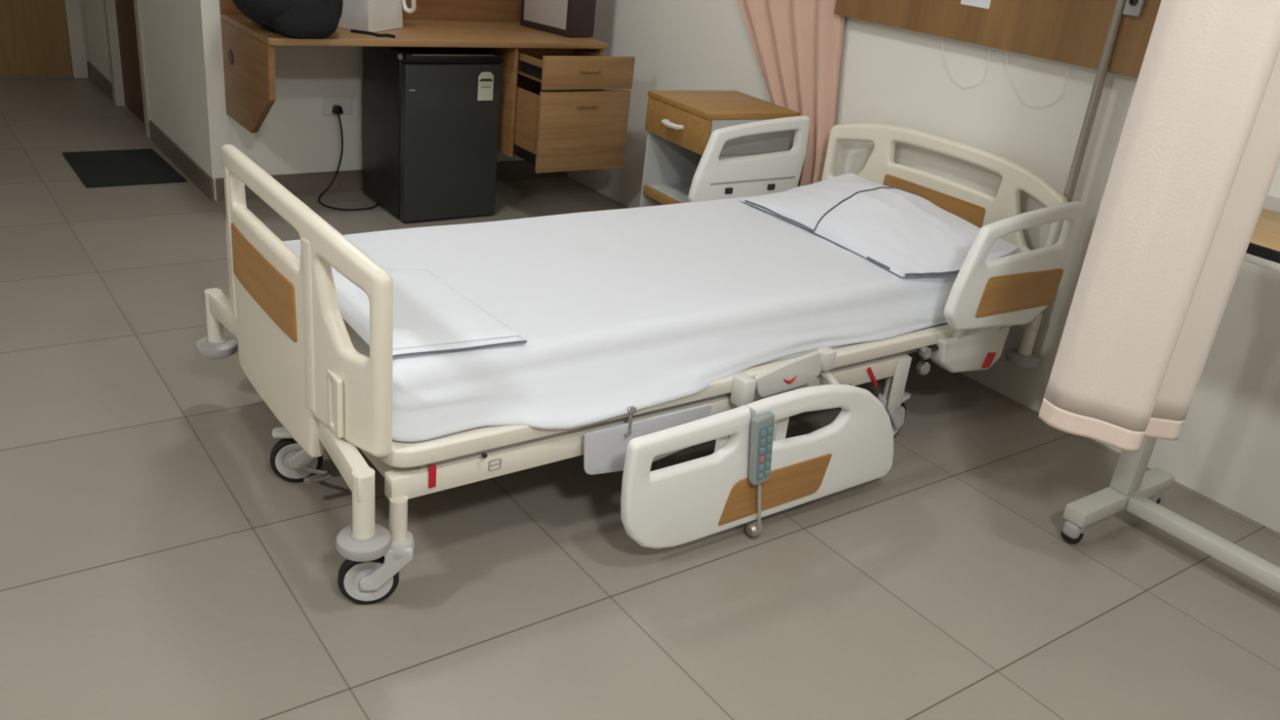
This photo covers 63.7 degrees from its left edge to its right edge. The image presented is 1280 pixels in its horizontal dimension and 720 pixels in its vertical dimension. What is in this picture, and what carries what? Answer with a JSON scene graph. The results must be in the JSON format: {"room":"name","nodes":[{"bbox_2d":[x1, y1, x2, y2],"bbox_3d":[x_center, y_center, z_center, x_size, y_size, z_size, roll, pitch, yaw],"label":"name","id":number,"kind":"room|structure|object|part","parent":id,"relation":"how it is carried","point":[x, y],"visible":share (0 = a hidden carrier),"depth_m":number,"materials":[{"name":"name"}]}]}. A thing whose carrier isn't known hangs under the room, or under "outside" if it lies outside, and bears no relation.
{"room":"hospital room","nodes":[
{"label":"hospital room","id":0,"kind":"room"},
{"bbox_2d":[0,0,88,77],"bbox_3d":[-4.041,-2.919,5.600,1.840,2.700,0.120,-11,30,-34],"label":"wall","id":1,"kind":"structure","parent":0,"point":[81,2],"depth_m":6.43,"materials":[{"name":"paint"}]},
{"bbox_2d":[0,0,73,76],"bbox_3d":[-3.821,-2.643,5.789,0.920,2.068,0.078,-11,30,-34],"label":"door","id":2,"kind":"structure","parent":1,"relation":"in","point":[34,40],"depth_m":6.28,"materials":[{"name":"brown wood"}]},
{"bbox_2d":[64,0,88,78],"bbox_3d":[-3.424,-2.744,6.080,0.085,2.120,0.039,-11,30,-34],"label":"trim","id":3,"kind":"structure","parent":1,"relation":"attached to","point":[73,7],"depth_m":6.40,"materials":[{"name":"paint"}]},
{"bbox_2d":[81,0,204,170],"bbox_3d":[-2.537,-2.509,5.082,0.120,2.700,2.680,-11,30,-34],"label":"wall","id":4,"kind":"structure","parent":0,"point":[168,25],"depth_m":4.84,"materials":[{"name":"paint"}]},
{"bbox_2d":[87,61,113,102],"bbox_3d":[-3.278,-1.695,6.263,0.012,0.100,0.770,-11,30,-34],"label":"baseboard","id":5,"kind":"structure","parent":4,"relation":"attached to","point":[95,76],"depth_m":6.24,"materials":[{"name":"wood"}]},
{"bbox_2d":[102,0,126,106],"bbox_3d":[-2.875,-2.450,5.572,0.135,2.120,0.085,-11,30,-34],"label":"trim","id":6,"kind":"structure","parent":4,"relation":"attached to","point":[109,9],"depth_m":5.83,"materials":[{"name":"paint"}]},
{"bbox_2d":[115,0,144,123],"bbox_3d":[-2.664,-2.283,5.271,0.087,2.092,0.720,-11,30,-34],"label":"door","id":7,"kind":"structure","parent":4,"relation":"in","point":[125,11],"depth_m":5.64,"materials":[{"name":"brown wood"}]},
{"bbox_2d":[133,0,151,139],"bbox_3d":[-2.410,-2.135,4.995,0.135,2.120,0.085,-11,30,-34],"label":"trim","id":8,"kind":"structure","parent":4,"relation":"attached to","point":[137,7],"depth_m":5.22,"materials":[{"name":"paint"}]},
{"bbox_2d":[148,120,214,201],"bbox_3d":[-2.208,-0.969,4.935,0.012,0.100,1.147,-11,30,-34],"label":"baseboard","id":9,"kind":"structure","parent":4,"relation":"attached to","point":[199,177],"depth_m":4.86,"materials":[{"name":"tile"}]},
{"bbox_2d":[192,0,524,200],"bbox_3d":[-1.036,-2.099,4.561,1.830,2.700,0.120,-11,30,-34],"label":"wall","id":10,"kind":"structure","parent":0,"point":[295,136],"depth_m":4.60,"materials":[{"name":"paint"}]},
{"bbox_2d":[322,96,352,115],"bbox_3d":[-1.380,-1.161,4.703,0.140,0.082,0.016,-11,30,-34],"label":"wall socket","id":11,"kind":"object","parent":10,"relation":"attached to","point":[345,102],"visible":0.99,"depth_m":4.69,"materials":[{"name":"white plastic"}]},
{"bbox_2d":[345,102,350,109],"bbox_3d":[-1.340,-1.167,4.725,0.022,0.034,0.006,-11,30,-34],"label":"rocker switch","id":12,"kind":"object","parent":11,"relation":"attached to","point":[347,104],"depth_m":4.72,"materials":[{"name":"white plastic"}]},
{"bbox_2d":[215,160,567,200],"bbox_3d":[-1.130,-0.897,5.051,1.818,0.100,0.012,-11,30,-34],"label":"baseboard","id":13,"kind":"structure","parent":10,"relation":"attached to","point":[313,183],"depth_m":4.84,"materials":[{"name":"tile"}]},
{"bbox_2d":[219,0,608,133],"bbox_3d":[-0.922,-1.613,4.395,1.528,1.220,0.629,-11,30,-34],"label":"desk","id":14,"kind":"object","parent":10,"relation":"attached to","point":[248,46],"visible":0.82,"depth_m":4.28,"materials":[{"name":"brown wood"}]},
{"bbox_3d":[-1.574,-1.119,4.146,0.025,0.391,0.618,-11,30,-34],"label":"panel","id":15,"kind":"part","parent":14,"relation":"part of","materials":[{"name":"brown wood"}]},
{"bbox_2d":[231,0,342,38],"bbox_3d":[-1.357,-1.470,3.949,0.386,0.396,0.453,-11,30,-34],"label":"backpack","id":16,"kind":"object","parent":14,"relation":"on","point":[297,19],"visible":1,"depth_m":3.84,"materials":[{"name":"black fabric"}]},
{"bbox_2d":[350,29,395,37],"bbox_3d":[-1.078,-1.312,4.145,0.186,0.012,0.040,8,24,4],"label":"strap","id":17,"kind":"object","parent":14,"relation":"on","point":[351,30],"visible":1,"depth_m":4.15,"materials":[{"name":"black fabric"}]},
{"bbox_2d":[337,0,416,31],"bbox_3d":[-1.124,-1.547,4.298,0.260,0.300,0.314,17,26,22],"label":"kettle","id":18,"kind":"object","parent":14,"relation":"on","point":[371,15],"visible":0.9,"depth_m":4.22,"materials":[{"name":"white plastic"}]},
{"bbox_3d":[-1.004,-1.590,4.358,0.116,0.231,0.075,19,27,25],"label":"handle","id":19,"kind":"part","parent":18,"relation":"part of","materials":[{"name":"white plastic"}]},
{"bbox_2d":[220,13,608,48],"bbox_3d":[-0.942,-1.427,4.480,1.526,0.025,0.629,-11,30,-34],"label":"countertop","id":20,"kind":"structure","parent":14,"relation":"on","point":[420,33],"depth_m":4.37,"materials":[{"name":"brown wood"}]},
{"bbox_2d":[520,0,595,37],"bbox_3d":[-0.375,-1.744,4.779,0.360,0.420,0.153,27,31,37],"label":"box","id":21,"kind":"object","parent":14,"relation":"on","point":[566,18],"visible":1,"depth_m":4.74,"materials":[{"name":"brown cardboard"}]},
{"bbox_3d":[-0.428,-1.722,4.730,0.300,0.350,0.003,27,31,37],"label":"printed panel","id":22,"kind":"part","parent":21,"relation":"part of","materials":[{"name":"beige cardboard"}]},
{"bbox_2d":[481,47,635,173],"bbox_3d":[-0.468,-1.230,4.792,0.460,0.495,0.827,-11,30,-34],"label":"drawer pedestal","id":23,"kind":"object","parent":14,"relation":"attached to","point":[557,113],"visible":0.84,"depth_m":4.52,"materials":[{"name":"brown wood"}]},
{"bbox_3d":[-0.721,-1.247,4.758,0.018,0.481,0.570,-11,30,-34],"label":"panel","id":24,"kind":"part","parent":23,"relation":"part of","materials":[{"name":"brown wood"}]},
{"bbox_3d":[-0.702,-1.400,5.079,0.424,0.463,0.012,-11,30,-34],"label":"panel","id":25,"kind":"part","parent":23,"relation":"part of","materials":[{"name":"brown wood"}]},
{"bbox_3d":[-0.544,-1.063,4.595,0.012,0.298,0.442,-11,30,-34],"label":"drawer","id":26,"kind":"part","parent":23,"relation":"part of","materials":[{"name":"brown wood"}]},
{"bbox_3d":[-0.515,-1.289,4.488,0.012,0.088,0.442,-11,30,-34],"label":"drawer","id":27,"kind":"part","parent":23,"relation":"part of","materials":[{"name":"brown wood"}]},
{"bbox_3d":[-0.506,-1.179,4.862,0.388,0.298,0.012,-11,30,-34],"label":"drawer","id":28,"kind":"part","parent":23,"relation":"part of","materials":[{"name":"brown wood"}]},
{"bbox_3d":[-0.477,-1.405,4.755,0.388,0.088,0.012,-11,30,-34],"label":"drawer","id":29,"kind":"part","parent":23,"relation":"part of","materials":[{"name":"brown wood"}]},
{"bbox_3d":[-0.249,-1.009,4.541,0.460,0.348,0.018,-11,30,-34],"label":"drawer","id":30,"kind":"part","parent":23,"relation":"part of","materials":[{"name":"brown wood"}]},
{"bbox_3d":[-0.230,-1.105,4.487,0.110,0.016,0.008,-11,30,-34],"label":"handle","id":31,"kind":"part","parent":23,"relation":"part of","materials":[{"name":"brown wood"}]},
{"bbox_3d":[-0.221,-1.127,4.821,0.012,0.298,0.442,-11,30,-34],"label":"drawer","id":32,"kind":"part","parent":23,"relation":"part of","materials":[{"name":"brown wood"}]},
{"bbox_3d":[-0.220,-1.236,4.434,0.460,0.138,0.018,-11,30,-34],"label":"drawer","id":33,"kind":"part","parent":23,"relation":"part of","materials":[{"name":"brown wood"}]},
{"bbox_3d":[-0.191,-1.353,4.714,0.012,0.088,0.442,-11,30,-34],"label":"drawer","id":34,"kind":"part","parent":23,"relation":"part of","materials":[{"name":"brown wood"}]},
{"bbox_3d":[-0.212,-1.239,4.422,0.110,0.016,0.008,-11,30,-34],"label":"handle","id":35,"kind":"part","parent":23,"relation":"part of","materials":[{"name":"brown wood"}]},
{"bbox_3d":[-0.363,-1.318,5.008,0.018,0.481,0.570,-11,30,-34],"label":"panel","id":36,"kind":"part","parent":23,"relation":"part of","materials":[{"name":"brown wood"}]},
{"bbox_2d":[0,77,1279,719],"bbox_3d":[-1.362,0.185,2.847,5.230,0.100,9.550,-11,30,-34],"label":"floor","id":37,"kind":"structure","parent":0,"point":[156,563],"depth_m":2.42,"materials":[{"name":"tile"}]},
{"bbox_2d":[62,148,186,187],"bbox_3d":[-2.437,-0.911,4.859,0.419,0.008,0.607,-11,30,-34],"label":"floor mat","id":38,"kind":"object","parent":37,"relation":"on","point":[105,168],"visible":1,"depth_m":4.83,"materials":[{"name":"black rubber"}]},
{"bbox_2d":[317,104,378,210],"bbox_3d":[-1.320,-0.913,4.656,0.276,0.410,0.276,8,24,3],"label":"power cord","id":39,"kind":"object","parent":37,"relation":"on","point":[336,108],"visible":0.98,"depth_m":4.68,"materials":[{"name":"black plastic"}]},
{"bbox_2d":[362,46,503,222],"bbox_3d":[-0.953,-1.050,4.665,0.468,0.733,0.470,-11,30,-34],"label":"mini fridge","id":40,"kind":"object","parent":37,"relation":"on","point":[431,115],"visible":0.98,"depth_m":4.50,"materials":[{"name":"black plastic"}]},
{"bbox_3d":[-0.834,-0.957,4.531,0.451,0.682,0.053,-11,30,-34],"label":"door","id":41,"kind":"part","parent":40,"relation":"part of","materials":[{"name":"black metal"}]},
{"bbox_2d":[195,115,1084,604],"bbox_3d":[0.074,-0.218,3.009,2.373,0.799,1.383,-11,30,-34],"label":"hospital bed","id":42,"kind":"object","parent":37,"relation":"on","point":[294,344],"visible":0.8,"depth_m":2.43,"materials":[{"name":"beige plastic"}]},
{"bbox_3d":[-1.154,-0.107,2.799,0.044,0.172,0.044,-11,30,-34],"label":"bumper post","id":43,"kind":"part","parent":42,"relation":"part of","materials":[{"name":"beige plastic"}]},
{"bbox_3d":[-1.059,-0.108,2.683,0.036,0.060,0.316,-14,32,-39],"label":"bumper arm","id":44,"kind":"part","parent":42,"relation":"part of"},
{"bbox_3d":[-0.808,-0.146,2.338,0.098,0.564,1.000,-11,30,-34],"label":"footboard","id":45,"kind":"part","parent":42,"relation":"part of","materials":[{"name":"beige plastic"}]},
{"bbox_3d":[-0.620,0.089,2.095,0.012,0.132,0.060,-11,30,-34],"label":"latch plate","id":46,"kind":"part","parent":42,"relation":"part of","materials":[{"name":"beige plastic"}]},
{"bbox_3d":[-0.619,0.189,2.141,0.036,0.060,0.323,-9,29,-31],"label":"bumper arm","id":47,"kind":"part","parent":42,"relation":"part of"},
{"bbox_3d":[-0.552,0.299,2.058,0.044,0.172,0.044,-11,30,-34],"label":"bumper post","id":48,"kind":"part","parent":42,"relation":"part of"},
{"bbox_3d":[-0.500,0.335,2.133,0.037,0.113,0.037,-11,30,-34],"label":"leg","id":49,"kind":"part","parent":42,"relation":"part of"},
{"bbox_2d":[283,195,958,442],"bbox_3d":[0.086,-0.221,2.963,2.085,0.162,1.007,-11,30,-34],"label":"mattress","id":50,"kind":"object","parent":42,"relation":"on","point":[615,310],"visible":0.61,"depth_m":2.67,"materials":[{"name":"white fabric"}]},
{"bbox_2d":[332,268,527,358],"bbox_3d":[-0.536,-0.126,2.369,0.327,0.024,0.541,-11,30,-34],"label":"sheet","id":51,"kind":"object","parent":50,"relation":"on","point":[430,316],"visible":0.71,"depth_m":2.29,"materials":[{"name":"white fabric"}]},
{"bbox_2d":[739,173,1019,276],"bbox_3d":[0.752,-0.485,3.342,0.500,0.138,0.828,-11,30,-34],"label":"pillow","id":52,"kind":"object","parent":50,"relation":"on","point":[899,230],"visible":0.94,"depth_m":3.21,"materials":[{"name":"fabric"}]},
{"bbox_3d":[0.126,0.134,2.559,1.588,0.057,0.040,-11,30,-34],"label":"rail","id":53,"kind":"part","parent":42,"relation":"part of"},
{"bbox_3d":[0.018,0.195,2.444,0.370,0.132,0.008,-11,30,-34],"label":"hanging panel","id":54,"kind":"part","parent":42,"relation":"part of","materials":[{"name":"grey plastic"}]},
{"bbox_3d":[0.333,0.054,2.689,1.960,0.026,0.020,-11,30,-34],"label":"gap rail","id":55,"kind":"part","parent":42,"relation":"part of","materials":[{"name":"beige metal"}]},
{"bbox_3d":[0.066,-0.165,3.031,2.135,0.040,1.040,-11,30,-34],"label":"deck frame","id":56,"kind":"part","parent":42,"relation":"part of","materials":[{"name":"beige metal"}]},
{"bbox_3d":[0.068,-0.178,3.026,2.045,0.023,0.950,-11,30,-34],"label":"deck panel","id":57,"kind":"part","parent":42,"relation":"part of","materials":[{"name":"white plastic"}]},
{"bbox_3d":[0.156,0.225,2.496,0.040,0.235,0.136,-11,30,-34],"label":"rail arm","id":58,"kind":"part","parent":42,"relation":"part of","materials":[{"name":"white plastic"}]},
{"bbox_3d":[0.406,-0.709,3.810,0.537,0.374,0.036,-11,30,-34],"label":"rail","id":59,"kind":"part","parent":42,"relation":"part of","materials":[{"name":"beige plastic"}]},
{"bbox_3d":[0.331,0.235,2.529,0.914,0.341,0.036,-11,30,-34],"label":"rail","id":60,"kind":"part","parent":42,"relation":"part of","materials":[{"name":"beige plastic"}]},
{"bbox_2d":[742,404,774,537],"bbox_3d":[0.258,0.264,2.502,0.102,0.369,0.125,-11,30,-34],"label":"remote","id":61,"kind":"object","parent":42,"relation":"hanging from","point":[762,431],"visible":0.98,"depth_m":2.42,"materials":[{"name":"grey plastic"}]},
{"bbox_3d":[0.266,0.306,2.537,0.042,0.243,0.117,-11,30,-34],"label":"cord","id":62,"kind":"part","parent":61,"relation":"part of","materials":[{"name":"grey plastic"}]},
{"bbox_3d":[0.305,0.195,2.601,0.040,0.235,0.136,-11,30,-34],"label":"rail arm","id":63,"kind":"part","parent":42,"relation":"part of","materials":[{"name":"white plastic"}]},
{"bbox_3d":[0.737,0.080,3.029,0.037,0.098,0.037,-11,30,-34],"label":"leg","id":64,"kind":"part","parent":42,"relation":"part of","materials":[{"name":"beige metal"}]},
{"bbox_3d":[0.825,0.023,3.002,0.040,0.042,0.029,-11,30,-34],"label":"knob","id":65,"kind":"part","parent":42,"relation":"part of","materials":[{"name":"metal"}]},
{"bbox_3d":[0.825,-0.020,2.980,0.036,0.037,0.027,-11,30,-34],"label":"knob","id":66,"kind":"part","parent":42,"relation":"part of","materials":[{"name":"metal"}]},
{"bbox_3d":[1.006,-0.483,3.587,0.082,0.564,1.000,-11,30,-34],"label":"headboard","id":67,"kind":"part","parent":42,"relation":"part of","materials":[{"name":"beige plastic"}]},
{"bbox_3d":[0.938,-0.083,3.041,0.026,0.102,0.090,-11,30,-34],"label":"rail arm","id":68,"kind":"part","parent":42,"relation":"part of","materials":[{"name":"white plastic"}]},
{"bbox_3d":[1.087,-0.262,2.999,0.537,0.374,0.036,-11,30,-34],"label":"rail","id":69,"kind":"part","parent":42,"relation":"part of","materials":[{"name":"beige plastic"}]},
{"bbox_3d":[1.263,-0.074,3.347,0.044,0.172,0.044,-11,30,-34],"label":"bumper post","id":70,"kind":"part","parent":42,"relation":"part of","materials":[{"name":"beige plastic"}]},
{"bbox_3d":[1.181,-0.176,3.407,0.036,0.060,0.302,-16,33,-40],"label":"bumper arm","id":71,"kind":"part","parent":42,"relation":"part of"},
{"bbox_2d":[1057,0,1126,239],"bbox_3d":[1.365,-0.980,2.959,0.029,1.789,0.208,-11,30,-34],"label":"pole","id":72,"kind":"object","parent":42,"relation":"on","point":[1117,15],"visible":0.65,"depth_m":3.04,"materials":[{"name":"metal"}]},
{"bbox_2d":[639,90,799,207],"bbox_3d":[0.271,-0.673,4.149,0.465,0.730,0.426,-9,29,-31],"label":"bedside cabinet","id":73,"kind":"object","parent":37,"relation":"on","point":[679,125],"visible":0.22,"depth_m":3.99,"materials":[{"name":"brown wood"}]},
{"bbox_2d":[648,182,691,203],"bbox_3d":[0.287,-0.656,4.169,0.379,0.017,0.372,-9,29,-31],"label":"shelf","id":74,"kind":"object","parent":73,"relation":"attached to","point":[663,193],"depth_m":4.15,"materials":[{"name":"grey laminate"}]},
{"bbox_3d":[0.182,-0.724,4.319,0.408,0.484,0.016,-9,29,-31],"label":"panel","id":75,"kind":"part","parent":73,"relation":"part of","materials":[{"name":"grey laminate"}]},
{"bbox_3d":[0.122,-0.896,3.926,0.043,0.022,0.116,-11,30,-34],"label":"handle","id":76,"kind":"part","parent":73,"relation":"part of","materials":[{"name":"white plastic"}]},
{"bbox_3d":[0.141,-0.897,3.940,0.018,0.134,0.422,-9,29,-31],"label":"drawer","id":77,"kind":"part","parent":73,"relation":"part of","materials":[{"name":"brown wood"}]},
{"bbox_3d":[0.384,-0.567,4.025,0.408,0.484,0.016,-9,29,-31],"label":"panel","id":78,"kind":"part","parent":73,"relation":"part of","materials":[{"name":"white plastic"}]},
{"bbox_2d":[1061,195,1279,593],"bbox_3d":[1.534,0.165,2.399,0.447,0.912,0.820,-11,30,-34],"label":"table","id":79,"kind":"object","parent":37,"relation":"on","point":[1139,491],"visible":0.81,"depth_m":2.67,"materials":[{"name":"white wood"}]},
{"bbox_3d":[1.576,-0.194,2.236,0.418,0.020,0.800,-11,30,-34],"label":"tray frame","id":80,"kind":"part","parent":79,"relation":"part of","materials":[{"name":"white plastic"}]},
{"bbox_2d":[566,0,1279,533],"bbox_3d":[1.644,-0.974,2.765,0.120,2.700,6.670,-11,30,-34],"label":"wall","id":81,"kind":"structure","parent":0,"point":[1226,450],"depth_m":3.39,"materials":[{"name":"paint"}]},
{"bbox_2d":[834,0,1160,78],"bbox_3d":[1.562,-1.042,2.711,0.050,0.650,2.740,-11,30,-34],"label":"wall panel","id":82,"kind":"object","parent":81,"relation":"attached to","point":[1072,32],"visible":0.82,"depth_m":3.17,"materials":[{"name":"brown wood"}]},
{"bbox_2d":[942,36,990,88],"bbox_3d":[1.078,-0.985,3.437,0.028,0.148,0.197,-11,30,-34],"label":"wire","id":83,"kind":"object","parent":82,"relation":"hanging from","point":[942,37],"visible":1,"depth_m":3.47,"materials":[{"name":"plastic"}]},
{"bbox_2d":[960,0,991,8],"bbox_3d":[1.090,-1.218,3.292,0.002,0.168,0.113,-11,30,-34],"label":"paper notice","id":84,"kind":"object","parent":82,"relation":"attached to","point":[979,3],"visible":1,"depth_m":3.31,"materials":[{"name":"white paper"}]},
{"bbox_2d":[1005,50,1068,107],"bbox_3d":[1.237,-0.875,3.241,0.028,0.153,0.227,-11,30,-34],"label":"wire","id":85,"kind":"object","parent":82,"relation":"hanging from","point":[1006,51],"visible":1,"depth_m":3.27,"materials":[{"name":"plastic"}]},
{"bbox_2d":[1123,0,1145,17],"bbox_3d":[1.393,-1.010,2.899,0.021,0.078,0.050,-11,30,-34],"label":"outlet box","id":86,"kind":"object","parent":82,"relation":"attached to","point":[1132,7],"visible":1,"depth_m":2.90,"materials":[{"name":"grey plastic"}]},
{"bbox_3d":[1.520,-1.873,1.567,1.120,0.111,0.028,-11,30,-34],"label":"rail","id":87,"kind":"object","parent":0,"visible":0},
{"bbox_2d":[1038,0,1279,451],"bbox_3d":[1.186,-0.785,1.890,0.317,2.120,0.143,6,24,0],"label":"privacy curtain","id":88,"kind":"object","parent":87,"relation":"hanging from","point":[1197,158],"visible":1,"depth_m":2.11,"materials":[{"name":"beige fabric"}]},
{"bbox_3d":[0.744,-2.769,3.347,0.028,0.111,0.850,-11,30,-34],"label":"rail","id":89,"kind":"object","parent":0,"visible":0},
{"bbox_2d":[737,0,844,186],"bbox_3d":[0.622,-1.671,3.859,0.058,2.250,0.700,-11,30,-34],"label":"curtain","id":90,"kind":"object","parent":89,"relation":"hanging from","point":[797,44],"visible":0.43,"depth_m":3.99,"materials":[{"name":"pink fabric"}]}
]}

